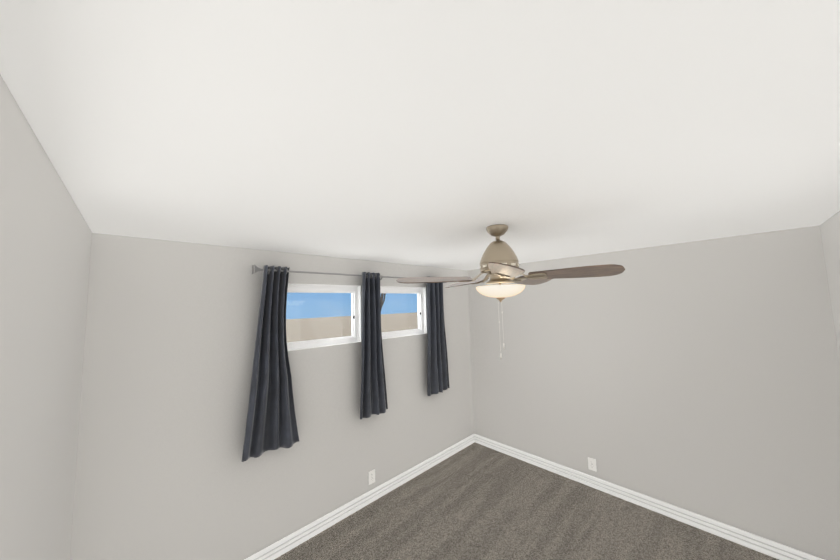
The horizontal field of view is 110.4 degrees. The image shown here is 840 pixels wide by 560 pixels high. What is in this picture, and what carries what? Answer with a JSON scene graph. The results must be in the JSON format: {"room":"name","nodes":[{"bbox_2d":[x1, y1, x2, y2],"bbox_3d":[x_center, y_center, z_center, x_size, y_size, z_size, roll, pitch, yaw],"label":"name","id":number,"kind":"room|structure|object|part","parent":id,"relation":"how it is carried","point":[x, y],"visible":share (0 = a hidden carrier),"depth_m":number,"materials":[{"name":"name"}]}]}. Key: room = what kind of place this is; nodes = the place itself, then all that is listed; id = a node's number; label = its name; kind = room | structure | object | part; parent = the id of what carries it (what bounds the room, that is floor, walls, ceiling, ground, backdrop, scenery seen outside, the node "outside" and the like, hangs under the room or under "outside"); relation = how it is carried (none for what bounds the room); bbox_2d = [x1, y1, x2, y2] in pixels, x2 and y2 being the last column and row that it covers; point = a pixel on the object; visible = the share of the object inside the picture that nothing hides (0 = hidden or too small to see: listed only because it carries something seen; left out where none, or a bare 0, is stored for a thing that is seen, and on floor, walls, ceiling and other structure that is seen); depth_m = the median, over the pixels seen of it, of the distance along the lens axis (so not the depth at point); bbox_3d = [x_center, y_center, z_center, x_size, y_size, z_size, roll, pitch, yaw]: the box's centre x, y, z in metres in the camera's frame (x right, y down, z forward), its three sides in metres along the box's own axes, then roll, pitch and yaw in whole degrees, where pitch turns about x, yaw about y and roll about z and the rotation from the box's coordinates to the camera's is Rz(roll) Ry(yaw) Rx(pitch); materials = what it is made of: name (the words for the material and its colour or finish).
{"room":"empty bedroom","nodes":[
{"label":"empty bedroom","id":0,"kind":"room"},
{"bbox_2d":[0,75,91,559],"bbox_3d":[-0.910,0.803,0.497,0.125,2.440,3.380,3,-7,-44],"label":"wall","id":1,"kind":"structure","parent":0,"point":[45,242],"depth_m":0.90,"materials":[{"name":"paint"}]},
{"bbox_2d":[70,233,473,559],"bbox_3d":[-0.648,1.007,2.996,3.725,2.440,0.125,3,-7,-44],"label":"wall","id":2,"kind":"structure","parent":0,"point":[163,472],"depth_m":2.12,"materials":[{"name":"paint"}]},
{"bbox_2d":[286,284,357,349],"bbox_3d":[-0.951,0.339,2.810,0.780,0.580,0.070,3,-7,-44],"label":"window","id":3,"kind":"structure","parent":2,"relation":"in","point":[352,290],"depth_m":2.83,"materials":[{"name":"white plastic"}]},
{"bbox_2d":[288,283,360,350],"bbox_3d":[-0.909,0.334,2.767,0.780,0.580,0.050,3,-7,-44],"label":"liner","id":4,"kind":"object","parent":2,"relation":"in","point":[359,313],"visible":0.6,"depth_m":3.01,"materials":[{"name":"white"}]},
{"bbox_2d":[252,265,446,282],"bbox_3d":[-0.506,-0.032,3.072,2.259,0.079,0.129,3,-7,-44],"label":"curtain rod","id":5,"kind":"object","parent":2,"relation":"attached to","point":[255,268],"visible":0.42,"depth_m":2.60,"materials":[{"name":"grey metal"}]},
{"bbox_2d":[241,265,298,461],"bbox_3d":[-1.166,0.610,2.321,0.422,1.447,0.102,3,-7,-44],"label":"curtain","id":6,"kind":"object","parent":5,"relation":"hanging from","point":[271,423],"visible":1,"depth_m":2.31,"materials":[{"name":"fabric"}]},
{"bbox_2d":[360,272,387,418],"bbox_3d":[-0.470,0.642,2.988,0.353,1.437,0.102,3,-7,-44],"label":"panel","id":7,"kind":"object","parent":5,"relation":"hanging from","point":[373,399],"visible":0.98,"depth_m":2.96,"materials":[{"name":"fabric"}]},
{"bbox_2d":[427,276,449,395],"bbox_3d":[0.223,0.675,3.654,0.408,1.429,0.101,3,-7,-44],"label":"panel","id":8,"kind":"object","parent":5,"relation":"hanging from","point":[437,372],"visible":0.92,"depth_m":3.61,"materials":[{"name":"fabric"}]},
{"bbox_2d":[244,434,475,559],"bbox_3d":[-0.566,2.161,2.847,3.725,0.110,0.017,3,-7,-44],"label":"baseboard","id":9,"kind":"structure","parent":2,"relation":"attached to","point":[284,545],"depth_m":2.76,"materials":[{"name":"paint"}]},
{"bbox_2d":[368,469,374,484],"bbox_3d":[-0.486,1.992,2.951,0.079,0.125,0.008,3,-7,-44],"label":"outlet","id":10,"kind":"object","parent":2,"relation":"attached to","point":[371,479],"visible":1,"depth_m":2.94,"materials":[{"name":"white plastic"}]},
{"bbox_2d":[380,287,423,337],"bbox_3d":[-0.238,0.377,3.493,0.719,0.580,0.070,3,-7,-44],"label":"window","id":11,"kind":"structure","parent":2,"relation":"in","point":[419,302],"depth_m":3.55,"materials":[{"name":"white plastic"}]},
{"bbox_2d":[380,286,426,338],"bbox_3d":[-0.197,0.372,3.450,0.719,0.580,0.050,3,-7,-44],"label":"liner","id":12,"kind":"object","parent":2,"relation":"in","point":[424,310],"visible":0.6,"depth_m":3.68,"materials":[{"name":"white"}]},
{"bbox_2d":[0,0,839,269],"bbox_3d":[0.443,-0.398,1.936,3.975,0.120,3.380,3,-7,-44],"label":"ceiling","id":13,"kind":"structure","parent":0,"point":[439,133],"depth_m":0.77,"materials":[{"name":"paint"}]},
{"bbox_2d":[396,224,624,358],"bbox_3d":[0.551,0.077,1.884,1.221,0.841,1.254,3,-7,-44],"label":"ceiling fan","id":14,"kind":"object","parent":13,"relation":"hanging from","point":[499,263],"visible":1,"depth_m":1.77,"materials":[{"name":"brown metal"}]},
{"bbox_3d":[0.089,-0.002,1.847,0.480,0.006,0.162,-1,12,-2],"label":"blade","id":15,"kind":"part","parent":14,"relation":"part of","materials":[{"name":"brown wood"}]},
{"bbox_3d":[0.347,0.025,2.249,0.162,0.006,0.480,-18,2,-23],"label":"blade","id":16,"kind":"part","parent":14,"relation":"part of","materials":[{"name":"brown wood"}]},
{"bbox_3d":[0.511,0.076,1.856,0.306,0.075,0.306,3,-7,-44],"label":"lamp shade","id":17,"kind":"part","parent":14,"relation":"part of","materials":[{"name":"white glass"}]},
{"label":"blade","id":18,"kind":"part","parent":14,"relation":"part of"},
{"bbox_3d":[0.822,0.002,2.142,0.480,0.006,0.162,3,-23,-42],"label":"blade","id":19,"kind":"part","parent":14,"relation":"part of","materials":[{"name":"brown wood"}]},
{"bbox_3d":[0.871,-0.040,1.652,0.480,0.006,0.162,-4,-23,30],"label":"blade","id":20,"kind":"part","parent":14,"relation":"part of","materials":[{"name":"brown wood"}]},
{"bbox_2d":[274,442,778,559],"bbox_3d":[0.513,2.142,1.722,3.975,0.100,3.380,3,-7,-44],"label":"floor","id":21,"kind":"structure","parent":0,"point":[475,501],"depth_m":2.56,"materials":[{"name":"carpet"}]},
{"bbox_2d":[467,226,839,559],"bbox_3d":[1.867,0.951,3.160,0.125,2.440,3.380,3,-7,-44],"label":"wall","id":22,"kind":"structure","parent":0,"point":[702,377],"depth_m":2.56,"materials":[{"name":"paint"}]},
{"bbox_2d":[588,457,596,471],"bbox_3d":[1.810,1.938,3.069,0.008,0.125,0.079,3,-7,-44],"label":"outlet","id":23,"kind":"object","parent":22,"relation":"attached to","point":[592,466],"visible":1,"depth_m":3.06,"materials":[{"name":"white plastic"}]},
{"bbox_2d":[476,434,823,559],"bbox_3d":[1.844,2.109,3.017,0.017,0.110,3.060,3,-7,-44],"label":"baseboard","id":24,"kind":"structure","parent":22,"relation":"attached to","point":[776,550],"depth_m":2.63,"materials":[{"name":"paint"}]},
{"bbox_2d":[820,211,839,360],"bbox_3d":[1.605,0.748,0.661,3.725,2.440,0.125,3,-7,-44],"label":"wall","id":25,"kind":"structure","parent":0,"point":[830,231],"depth_m":1.95,"materials":[{"name":"paint"}]},
{"label":"outside","id":26,"kind":"structure","parent":0,"visible":0},
{"bbox_2d":[286,312,417,342],"bbox_3d":[-15.500,5.269,30.014,100.000,0.100,59.875,3,-7,-44],"label":"ground","id":27,"kind":"structure","parent":26,"point":[304,332],"depth_m":33.79,"materials":[{"name":"brown"}]},
{"bbox_2d":[380,293,385,308],"bbox_3d":[-0.031,-1.192,16.235,7.186,9.622,7.115,3,-7,-44],"label":"bare tree","id":28,"kind":"object","parent":27,"relation":"on","point":[382,298],"depth_m":14.04,"materials":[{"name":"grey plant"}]}
]}

